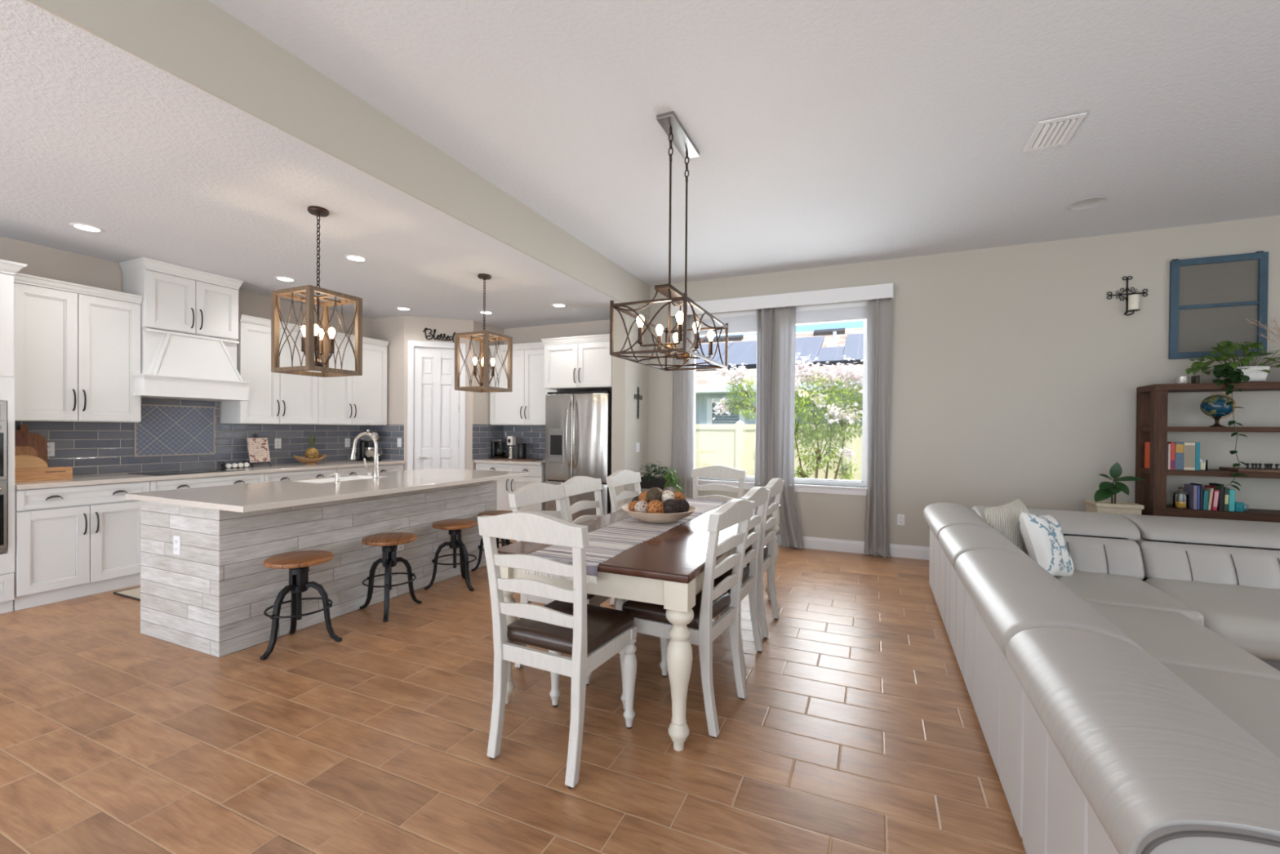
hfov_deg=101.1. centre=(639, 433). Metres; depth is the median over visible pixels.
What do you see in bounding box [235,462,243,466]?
spice jar
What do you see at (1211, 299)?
decor
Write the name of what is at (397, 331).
wall
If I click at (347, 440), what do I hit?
wall outlet
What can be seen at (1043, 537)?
throw pillow
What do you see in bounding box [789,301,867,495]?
window
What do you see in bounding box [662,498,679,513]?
decorative ball
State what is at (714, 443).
fence section
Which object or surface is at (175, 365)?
range hood
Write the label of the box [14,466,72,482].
wooden crate
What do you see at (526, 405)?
upper cabinet
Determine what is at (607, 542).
table runner
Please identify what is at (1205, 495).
book
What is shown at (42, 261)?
wall
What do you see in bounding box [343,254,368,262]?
recessed light
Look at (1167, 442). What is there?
book
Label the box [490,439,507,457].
coffee maker
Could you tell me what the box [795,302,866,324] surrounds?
window blind
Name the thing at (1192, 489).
book
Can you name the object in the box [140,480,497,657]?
kitchen island
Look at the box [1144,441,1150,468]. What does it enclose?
book
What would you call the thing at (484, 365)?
pendant light
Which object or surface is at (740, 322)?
window blind
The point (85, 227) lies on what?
recessed light
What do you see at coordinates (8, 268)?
tall cabinet
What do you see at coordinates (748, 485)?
window
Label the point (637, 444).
light switch
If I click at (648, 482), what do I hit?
potted plant
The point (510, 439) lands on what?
milk frother
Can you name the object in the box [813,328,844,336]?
roof vent
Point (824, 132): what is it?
ceiling
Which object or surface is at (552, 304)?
recessed light
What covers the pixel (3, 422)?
wall oven
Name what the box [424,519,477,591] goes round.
bar stool
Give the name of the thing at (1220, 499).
book
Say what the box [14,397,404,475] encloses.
backsplash
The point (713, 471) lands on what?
dining chair
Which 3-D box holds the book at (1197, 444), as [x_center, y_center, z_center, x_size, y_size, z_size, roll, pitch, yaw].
[4.781,0.192,4.560,0.030,0.238,0.160,1,0,24]
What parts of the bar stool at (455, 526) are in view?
leg, seat, screw post, leg, leg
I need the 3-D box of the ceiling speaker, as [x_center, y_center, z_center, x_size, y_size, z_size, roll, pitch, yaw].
[3.645,-1.876,4.291,0.244,0.008,0.244,1,0,24]
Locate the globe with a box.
[1200,392,1235,426]
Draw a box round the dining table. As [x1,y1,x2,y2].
[497,501,780,751]
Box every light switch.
[397,438,401,447]
[635,442,639,452]
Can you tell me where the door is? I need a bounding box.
[413,346,459,469]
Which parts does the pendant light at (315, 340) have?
candle arm, bulb, candle arm, bulb, chain, stem, candle arm, bulb, candle arm, bulb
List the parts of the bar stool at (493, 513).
leg, seat, screw post, leg, leg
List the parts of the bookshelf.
post, post, shelf, shelf, shelf, shelf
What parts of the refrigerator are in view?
door, handle, handle, freezer drawer, door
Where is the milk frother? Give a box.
[506,435,515,458]
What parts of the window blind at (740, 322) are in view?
rail, head rail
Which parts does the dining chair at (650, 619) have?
leg, leg, seat frame, leg, crest rail, leg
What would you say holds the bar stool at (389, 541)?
on the floor
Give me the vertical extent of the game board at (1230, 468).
0.024 m
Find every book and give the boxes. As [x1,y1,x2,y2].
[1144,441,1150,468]
[1166,442,1168,469]
[1167,441,1183,470]
[1167,444,1170,469]
[1168,442,1174,469]
[1183,442,1195,470]
[1183,484,1196,509]
[1186,441,1199,470]
[1190,482,1203,509]
[1191,484,1199,509]
[1202,489,1208,510]
[1203,486,1213,510]
[1204,484,1219,510]
[1208,482,1224,511]
[1222,487,1229,511]
[1227,488,1235,511]
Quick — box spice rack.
[218,460,248,468]
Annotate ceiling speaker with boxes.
[1068,196,1107,209]
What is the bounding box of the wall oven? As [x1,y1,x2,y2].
[0,400,7,552]
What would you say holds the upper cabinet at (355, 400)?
attached to the wall at (42, 261)
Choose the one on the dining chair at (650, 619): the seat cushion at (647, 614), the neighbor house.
the seat cushion at (647, 614)
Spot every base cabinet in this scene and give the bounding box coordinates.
[13,480,150,610]
[149,473,264,491]
[264,468,336,481]
[336,463,403,475]
[475,462,547,511]
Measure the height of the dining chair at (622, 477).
1.031 m
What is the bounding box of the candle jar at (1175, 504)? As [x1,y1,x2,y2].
[1172,487,1189,508]
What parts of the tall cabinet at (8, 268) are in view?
door, filler panel, filler panel, drawer, crown moulding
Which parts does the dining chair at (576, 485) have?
leg, crest rail, leg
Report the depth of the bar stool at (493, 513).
4.99 m
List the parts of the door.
handle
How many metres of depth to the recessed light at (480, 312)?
6.71 m
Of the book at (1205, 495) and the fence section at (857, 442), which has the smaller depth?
the book at (1205, 495)
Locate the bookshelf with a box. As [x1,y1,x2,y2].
[1134,381,1279,522]
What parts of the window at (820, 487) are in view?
sill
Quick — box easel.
[250,433,271,466]
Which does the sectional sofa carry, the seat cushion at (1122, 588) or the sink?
the seat cushion at (1122, 588)
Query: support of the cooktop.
in the countertop at (83, 480)
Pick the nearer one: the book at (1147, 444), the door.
the book at (1147, 444)
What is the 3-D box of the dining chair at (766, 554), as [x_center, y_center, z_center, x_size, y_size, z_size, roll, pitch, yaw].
[0.710,0.818,3.716,0.530,1.031,0.507,1,0,25]
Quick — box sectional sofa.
[923,502,1279,853]
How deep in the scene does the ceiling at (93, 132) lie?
3.47 m
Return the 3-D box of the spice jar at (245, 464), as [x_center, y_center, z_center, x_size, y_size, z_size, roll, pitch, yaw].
[-4.233,0.329,5.628,0.115,0.047,0.046,1,0,24]
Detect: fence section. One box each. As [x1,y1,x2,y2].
[694,423,735,468]
[735,420,843,479]
[843,423,862,480]
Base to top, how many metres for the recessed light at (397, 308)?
0.008 m
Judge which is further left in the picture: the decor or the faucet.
the faucet
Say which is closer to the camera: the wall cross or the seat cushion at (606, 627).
the seat cushion at (606, 627)
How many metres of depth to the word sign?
7.09 m
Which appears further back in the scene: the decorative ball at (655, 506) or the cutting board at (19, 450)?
the cutting board at (19, 450)
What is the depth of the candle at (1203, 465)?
4.49 m
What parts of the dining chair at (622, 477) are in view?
leg, crest rail, leg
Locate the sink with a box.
[292,475,383,483]
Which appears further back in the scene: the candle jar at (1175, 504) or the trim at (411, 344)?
the trim at (411, 344)
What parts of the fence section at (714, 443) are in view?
rail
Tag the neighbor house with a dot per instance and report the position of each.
(829, 345)
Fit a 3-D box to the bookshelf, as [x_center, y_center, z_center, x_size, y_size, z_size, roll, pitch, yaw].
[5.340,0.471,4.367,1.788,1.785,0.350,1,0,24]
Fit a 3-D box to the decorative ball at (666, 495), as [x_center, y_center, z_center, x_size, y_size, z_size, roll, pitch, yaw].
[0.180,0.408,3.405,0.090,0.090,0.089,1,0,24]
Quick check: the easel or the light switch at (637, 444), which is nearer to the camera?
the easel
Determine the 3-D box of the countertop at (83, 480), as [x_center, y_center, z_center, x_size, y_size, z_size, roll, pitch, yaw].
[-4.094,0.380,5.523,0.635,0.035,3.453,1,0,24]
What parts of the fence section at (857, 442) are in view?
post, board panel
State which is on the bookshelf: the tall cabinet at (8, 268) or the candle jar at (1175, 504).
the candle jar at (1175, 504)
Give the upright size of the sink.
0.033 m
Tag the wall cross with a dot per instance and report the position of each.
(637, 394)
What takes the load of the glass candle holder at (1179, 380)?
on the bookshelf
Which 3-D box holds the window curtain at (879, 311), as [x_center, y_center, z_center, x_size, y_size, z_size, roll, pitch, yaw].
[2.589,-0.071,5.720,0.262,2.801,0.113,1,0,24]
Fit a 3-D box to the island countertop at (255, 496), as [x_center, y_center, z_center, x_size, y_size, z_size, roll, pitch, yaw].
[-2.200,0.402,4.322,1.242,0.035,2.624,1,0,24]
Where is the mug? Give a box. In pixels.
[1234,502,1248,511]
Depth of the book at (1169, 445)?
4.56 m
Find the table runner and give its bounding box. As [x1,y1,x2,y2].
[524,497,728,583]
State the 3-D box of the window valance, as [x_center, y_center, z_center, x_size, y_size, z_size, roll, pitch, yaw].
[1.553,-1.546,6.196,2.569,0.152,0.114,1,0,24]
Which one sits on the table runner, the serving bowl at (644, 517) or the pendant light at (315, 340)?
the serving bowl at (644, 517)
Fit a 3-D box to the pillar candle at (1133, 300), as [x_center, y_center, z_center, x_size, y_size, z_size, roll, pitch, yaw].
[4.548,-1.213,4.856,0.075,0.150,0.074,1,0,24]
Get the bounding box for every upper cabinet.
[13,272,142,422]
[118,257,244,340]
[220,314,318,424]
[317,331,389,425]
[488,342,566,425]
[541,333,612,391]
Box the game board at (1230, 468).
[1218,466,1279,472]
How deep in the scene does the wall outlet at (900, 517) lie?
5.69 m
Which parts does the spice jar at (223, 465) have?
glass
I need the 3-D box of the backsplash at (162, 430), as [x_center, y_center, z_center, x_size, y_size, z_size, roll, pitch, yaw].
[-4.574,-0.033,5.206,0.008,0.496,0.659,1,0,24]
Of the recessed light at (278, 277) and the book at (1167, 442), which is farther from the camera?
the recessed light at (278, 277)
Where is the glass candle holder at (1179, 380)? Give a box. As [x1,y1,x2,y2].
[1175,376,1189,383]
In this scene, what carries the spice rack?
on the countertop at (83, 480)
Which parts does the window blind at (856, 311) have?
head rail, rail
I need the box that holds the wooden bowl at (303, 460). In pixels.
[293,453,326,464]
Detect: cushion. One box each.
[506,600,634,654]
[586,593,595,598]
[622,590,730,628]
[713,564,749,591]
[744,544,768,565]
[1053,570,1204,626]
[1063,533,1144,579]
[1085,601,1279,680]
[1135,537,1279,589]
[1144,577,1279,661]
[1160,662,1279,758]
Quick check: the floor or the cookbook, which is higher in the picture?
the cookbook
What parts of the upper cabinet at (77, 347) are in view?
door, handle, crown moulding, handle, door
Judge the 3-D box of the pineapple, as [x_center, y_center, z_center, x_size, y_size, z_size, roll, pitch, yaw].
[-3.894,0.168,6.256,0.144,0.336,0.144,1,0,24]
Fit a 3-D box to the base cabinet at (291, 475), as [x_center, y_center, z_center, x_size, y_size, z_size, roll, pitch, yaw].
[-3.938,0.839,5.867,0.651,0.884,0.789,1,0,24]
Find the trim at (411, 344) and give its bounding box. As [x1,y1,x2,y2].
[407,340,466,470]
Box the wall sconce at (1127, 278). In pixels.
[1106,275,1147,315]
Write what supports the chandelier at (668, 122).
hanging from the ceiling at (824, 132)
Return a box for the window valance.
[670,283,893,318]
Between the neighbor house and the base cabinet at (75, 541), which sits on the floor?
the base cabinet at (75, 541)
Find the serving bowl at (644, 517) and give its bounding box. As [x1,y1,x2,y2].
[621,502,697,523]
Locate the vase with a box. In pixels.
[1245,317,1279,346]
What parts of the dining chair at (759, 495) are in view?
leg, seat frame, crest rail, leg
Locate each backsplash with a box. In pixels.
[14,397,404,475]
[133,404,215,457]
[472,424,545,460]
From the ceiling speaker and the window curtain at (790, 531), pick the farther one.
the window curtain at (790, 531)
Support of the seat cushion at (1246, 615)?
on the sectional sofa
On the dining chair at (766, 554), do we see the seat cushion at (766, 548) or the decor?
the seat cushion at (766, 548)
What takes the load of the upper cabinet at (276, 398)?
attached to the wall at (42, 261)
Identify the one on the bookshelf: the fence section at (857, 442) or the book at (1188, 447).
the book at (1188, 447)
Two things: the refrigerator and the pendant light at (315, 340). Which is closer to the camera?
the pendant light at (315, 340)
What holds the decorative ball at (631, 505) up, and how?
on the serving bowl at (644, 517)
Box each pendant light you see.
[271,205,362,377]
[454,273,512,392]
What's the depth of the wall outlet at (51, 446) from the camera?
4.41 m
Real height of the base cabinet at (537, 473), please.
0.884 m
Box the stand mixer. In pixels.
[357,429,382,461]
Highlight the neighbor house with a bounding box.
[695,327,863,424]
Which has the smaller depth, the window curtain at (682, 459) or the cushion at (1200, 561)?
the cushion at (1200, 561)
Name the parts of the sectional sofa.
panel, panel, panel, panel, panel, panel, panel, panel, panel, panel, panel, panel, panel, frame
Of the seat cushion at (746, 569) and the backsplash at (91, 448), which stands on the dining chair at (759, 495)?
the seat cushion at (746, 569)
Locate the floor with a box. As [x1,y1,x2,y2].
[0,537,1026,853]
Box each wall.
[0,236,372,475]
[372,315,503,470]
[503,215,1279,546]
[610,305,648,512]
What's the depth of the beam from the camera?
2.77 m
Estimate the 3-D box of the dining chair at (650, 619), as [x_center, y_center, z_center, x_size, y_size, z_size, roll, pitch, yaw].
[0.240,0.823,2.609,0.530,1.031,0.507,1,1,30]
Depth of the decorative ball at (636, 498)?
3.50 m
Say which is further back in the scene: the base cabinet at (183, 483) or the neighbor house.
the neighbor house
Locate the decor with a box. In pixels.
[1168,250,1268,359]
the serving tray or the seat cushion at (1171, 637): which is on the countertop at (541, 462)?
the serving tray
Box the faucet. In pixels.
[350,431,379,479]
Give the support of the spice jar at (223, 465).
in the spice rack
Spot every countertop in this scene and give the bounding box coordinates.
[14,459,405,489]
[125,467,529,512]
[474,458,545,465]
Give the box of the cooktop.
[127,467,244,475]
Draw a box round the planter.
[1223,365,1270,382]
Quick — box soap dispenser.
[329,472,340,482]
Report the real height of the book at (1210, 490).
0.186 m
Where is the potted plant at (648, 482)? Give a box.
[640,461,683,493]
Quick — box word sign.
[422,327,455,342]
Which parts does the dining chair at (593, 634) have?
leg, crest rail, leg, seat frame, leg, leg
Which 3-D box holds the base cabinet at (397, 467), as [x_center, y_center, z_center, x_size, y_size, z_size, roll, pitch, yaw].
[-3.584,0.835,6.662,0.651,0.884,0.952,1,0,24]
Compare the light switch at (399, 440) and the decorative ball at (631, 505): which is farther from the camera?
the light switch at (399, 440)
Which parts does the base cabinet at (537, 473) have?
drawer, door, door, drawer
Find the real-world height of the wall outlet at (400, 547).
0.116 m
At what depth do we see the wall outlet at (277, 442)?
6.08 m
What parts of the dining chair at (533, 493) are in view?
leg, crest rail, leg, seat frame, leg, leg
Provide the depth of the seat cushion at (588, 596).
2.79 m
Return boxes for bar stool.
[259,550,342,660]
[360,532,422,622]
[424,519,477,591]
[471,510,513,571]
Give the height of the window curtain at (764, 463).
2.801 m
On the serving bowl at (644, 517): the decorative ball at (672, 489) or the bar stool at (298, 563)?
the decorative ball at (672, 489)
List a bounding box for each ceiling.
[0,0,620,328]
[208,0,1279,286]
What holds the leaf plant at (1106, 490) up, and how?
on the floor
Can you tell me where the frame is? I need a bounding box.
[1191,375,1199,383]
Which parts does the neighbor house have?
solar panel, pane, solar panel, solar panel, solar panel, solar panel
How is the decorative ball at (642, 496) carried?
in the serving bowl at (644, 517)
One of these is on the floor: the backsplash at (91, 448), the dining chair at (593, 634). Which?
the dining chair at (593, 634)
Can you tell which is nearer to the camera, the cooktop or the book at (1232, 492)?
the book at (1232, 492)
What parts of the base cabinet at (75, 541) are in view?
door, cup pull, drawer, handle, handle, door, cup pull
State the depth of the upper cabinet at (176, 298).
4.92 m
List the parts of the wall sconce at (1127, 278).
candle plate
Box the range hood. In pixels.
[132,327,249,401]
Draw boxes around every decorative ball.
[628,500,637,511]
[631,495,639,501]
[634,500,648,512]
[638,490,648,502]
[646,487,662,502]
[646,499,663,513]
[662,486,676,492]
[662,489,675,502]
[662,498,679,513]
[673,491,685,500]
[675,498,689,512]
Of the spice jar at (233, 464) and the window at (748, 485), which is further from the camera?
the window at (748, 485)
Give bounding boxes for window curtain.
[671,315,694,498]
[754,307,777,542]
[774,306,804,548]
[864,297,892,557]
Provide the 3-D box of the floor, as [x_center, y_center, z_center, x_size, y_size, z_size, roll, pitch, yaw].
[0.266,1.405,1.750,12.010,0.120,9.603,1,0,24]
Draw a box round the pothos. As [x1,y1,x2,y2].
[1185,341,1279,490]
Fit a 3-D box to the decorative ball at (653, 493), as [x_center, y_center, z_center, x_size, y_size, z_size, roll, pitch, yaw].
[0.094,0.400,3.410,0.107,0.108,0.107,1,0,24]
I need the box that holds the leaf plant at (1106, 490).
[1084,462,1145,515]
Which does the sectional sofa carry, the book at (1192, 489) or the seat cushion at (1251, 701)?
the seat cushion at (1251, 701)
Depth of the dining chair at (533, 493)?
3.07 m
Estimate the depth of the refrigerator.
6.54 m
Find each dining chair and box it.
[477,511,636,788]
[508,482,626,685]
[558,475,627,606]
[605,469,641,605]
[619,498,755,737]
[669,486,768,678]
[691,465,746,500]
[744,477,784,638]
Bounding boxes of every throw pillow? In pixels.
[984,498,1029,555]
[1018,511,1073,576]
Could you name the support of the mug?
on the bookshelf
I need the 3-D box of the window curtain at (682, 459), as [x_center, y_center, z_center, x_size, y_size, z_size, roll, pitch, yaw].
[0.530,-0.094,6.638,0.364,2.801,0.110,1,0,17]
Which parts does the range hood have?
panel, rail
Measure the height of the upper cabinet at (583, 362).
0.632 m
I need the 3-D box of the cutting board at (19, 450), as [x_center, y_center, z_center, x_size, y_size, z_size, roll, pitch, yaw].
[-4.907,0.231,4.146,0.062,0.268,0.240,1,0,24]
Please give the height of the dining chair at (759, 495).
1.031 m
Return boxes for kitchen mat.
[112,586,140,600]
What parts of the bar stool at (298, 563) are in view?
leg, leg, seat, screw post, leg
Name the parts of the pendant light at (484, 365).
bulb, candle arm, chain, candle arm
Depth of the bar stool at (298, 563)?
3.25 m
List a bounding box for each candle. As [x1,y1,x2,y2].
[1128,293,1139,310]
[1200,459,1208,470]
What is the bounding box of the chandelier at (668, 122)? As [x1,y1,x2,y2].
[609,111,728,370]
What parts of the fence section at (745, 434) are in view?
post, rail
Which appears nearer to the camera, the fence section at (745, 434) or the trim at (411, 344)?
the trim at (411, 344)
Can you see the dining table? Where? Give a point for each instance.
(667, 569)
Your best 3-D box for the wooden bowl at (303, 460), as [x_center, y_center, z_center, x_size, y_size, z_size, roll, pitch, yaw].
[-3.903,0.302,6.239,0.189,0.112,0.389,1,0,24]
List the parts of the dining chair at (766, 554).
seat frame, leg, leg, crest rail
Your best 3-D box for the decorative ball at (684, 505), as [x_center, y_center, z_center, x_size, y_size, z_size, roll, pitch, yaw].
[0.266,0.467,3.371,0.102,0.101,0.101,1,0,24]
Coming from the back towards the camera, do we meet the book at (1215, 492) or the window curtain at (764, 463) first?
the window curtain at (764, 463)
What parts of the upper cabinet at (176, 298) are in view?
door, crown moulding, handle, handle, door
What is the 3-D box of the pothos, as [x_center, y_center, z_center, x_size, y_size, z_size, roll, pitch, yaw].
[5.112,-0.156,4.369,0.908,1.251,0.384,1,0,24]
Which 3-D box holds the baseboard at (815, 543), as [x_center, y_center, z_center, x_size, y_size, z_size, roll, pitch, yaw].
[3.800,1.278,5.259,8.111,0.135,0.016,1,0,24]
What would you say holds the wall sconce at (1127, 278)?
attached to the wall at (1015, 374)
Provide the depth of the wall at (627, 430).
6.35 m
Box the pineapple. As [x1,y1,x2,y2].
[304,435,319,458]
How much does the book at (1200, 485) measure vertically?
0.215 m
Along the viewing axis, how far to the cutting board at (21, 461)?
4.16 m
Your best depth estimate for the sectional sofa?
1.75 m
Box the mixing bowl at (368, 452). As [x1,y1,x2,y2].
[363,447,380,458]
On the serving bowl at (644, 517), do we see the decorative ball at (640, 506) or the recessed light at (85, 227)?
the decorative ball at (640, 506)
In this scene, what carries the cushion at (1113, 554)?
on the sectional sofa
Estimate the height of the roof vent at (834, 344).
0.182 m
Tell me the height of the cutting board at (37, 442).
0.439 m
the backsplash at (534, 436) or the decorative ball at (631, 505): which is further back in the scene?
the backsplash at (534, 436)
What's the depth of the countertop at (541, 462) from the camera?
7.10 m
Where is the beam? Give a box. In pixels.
[26,0,650,316]
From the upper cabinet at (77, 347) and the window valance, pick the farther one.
the window valance
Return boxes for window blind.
[693,311,756,336]
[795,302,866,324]
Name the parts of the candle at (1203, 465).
glass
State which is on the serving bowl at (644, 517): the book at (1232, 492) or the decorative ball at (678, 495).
the decorative ball at (678, 495)
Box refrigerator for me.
[545,390,611,521]
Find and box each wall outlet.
[47,442,54,456]
[173,535,180,555]
[274,438,281,448]
[345,438,350,447]
[396,543,404,551]
[897,514,904,524]
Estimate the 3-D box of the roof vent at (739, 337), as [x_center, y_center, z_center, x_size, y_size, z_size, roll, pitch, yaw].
[2.708,-3.240,18.046,1.600,0.245,0.300,1,0,24]
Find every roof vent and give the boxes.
[699,334,743,342]
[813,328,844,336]
[826,341,837,347]
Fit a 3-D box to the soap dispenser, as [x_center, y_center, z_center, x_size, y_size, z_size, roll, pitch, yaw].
[-2.429,0.346,4.203,0.094,0.074,0.044,1,0,24]
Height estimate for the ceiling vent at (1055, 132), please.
0.014 m
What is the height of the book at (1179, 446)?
0.238 m
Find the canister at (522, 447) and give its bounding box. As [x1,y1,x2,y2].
[516,441,526,458]
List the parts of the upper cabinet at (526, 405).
door, crown moulding, door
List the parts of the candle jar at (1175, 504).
lid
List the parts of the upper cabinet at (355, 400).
door, crown moulding, door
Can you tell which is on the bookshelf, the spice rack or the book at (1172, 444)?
the book at (1172, 444)
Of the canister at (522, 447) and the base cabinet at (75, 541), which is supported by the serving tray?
the canister at (522, 447)
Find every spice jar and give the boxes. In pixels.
[220,462,231,467]
[227,462,237,467]
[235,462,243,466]
[240,462,248,466]
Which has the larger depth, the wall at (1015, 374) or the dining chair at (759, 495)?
the wall at (1015, 374)
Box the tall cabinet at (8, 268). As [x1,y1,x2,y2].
[0,259,27,613]
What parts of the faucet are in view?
lever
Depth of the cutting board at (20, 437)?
4.20 m
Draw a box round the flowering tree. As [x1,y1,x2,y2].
[711,351,862,479]
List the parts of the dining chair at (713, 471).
leg, crest rail, leg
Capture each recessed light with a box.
[69,222,104,232]
[274,275,296,281]
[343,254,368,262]
[395,306,411,310]
[479,311,493,314]
[551,303,566,306]
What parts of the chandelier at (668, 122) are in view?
scroll arm, bulb, candle arm, bulb, candle arm, cage frame, rod, chain, candle arm, plate, scroll arm, bulb, scroll arm, ceiling plate, bulb, candle arm, rod, chain, candle arm, bulb, candle arm, scroll arm, bulb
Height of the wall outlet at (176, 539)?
0.116 m
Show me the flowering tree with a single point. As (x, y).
(836, 414)
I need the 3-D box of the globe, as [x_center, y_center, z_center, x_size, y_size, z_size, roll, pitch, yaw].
[4.939,-0.204,4.510,0.198,0.290,0.204,0,1,-35]
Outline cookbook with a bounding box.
[246,437,270,462]
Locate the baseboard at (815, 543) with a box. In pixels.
[776,533,929,559]
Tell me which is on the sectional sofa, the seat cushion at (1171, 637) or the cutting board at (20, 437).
the seat cushion at (1171, 637)
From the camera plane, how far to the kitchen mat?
4.23 m
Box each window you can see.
[692,310,759,489]
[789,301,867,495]
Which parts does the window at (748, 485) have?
sill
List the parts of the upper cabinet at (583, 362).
door, crown moulding, door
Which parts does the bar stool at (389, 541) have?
leg, leg, seat, screw post, leg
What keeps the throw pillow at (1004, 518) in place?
on the sectional sofa
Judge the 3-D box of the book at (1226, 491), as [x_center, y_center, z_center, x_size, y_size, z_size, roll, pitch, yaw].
[4.947,0.549,4.487,0.028,0.195,0.161,2,1,24]
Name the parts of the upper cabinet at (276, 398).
door, crown moulding, handle, handle, door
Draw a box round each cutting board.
[14,429,27,445]
[14,445,38,457]
[14,454,48,468]
[18,424,48,466]
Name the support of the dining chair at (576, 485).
on the floor
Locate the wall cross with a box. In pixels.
[634,386,642,418]
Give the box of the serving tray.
[488,457,542,460]
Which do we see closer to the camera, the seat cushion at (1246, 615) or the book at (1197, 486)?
the seat cushion at (1246, 615)
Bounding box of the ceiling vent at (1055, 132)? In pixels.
[1023,112,1086,152]

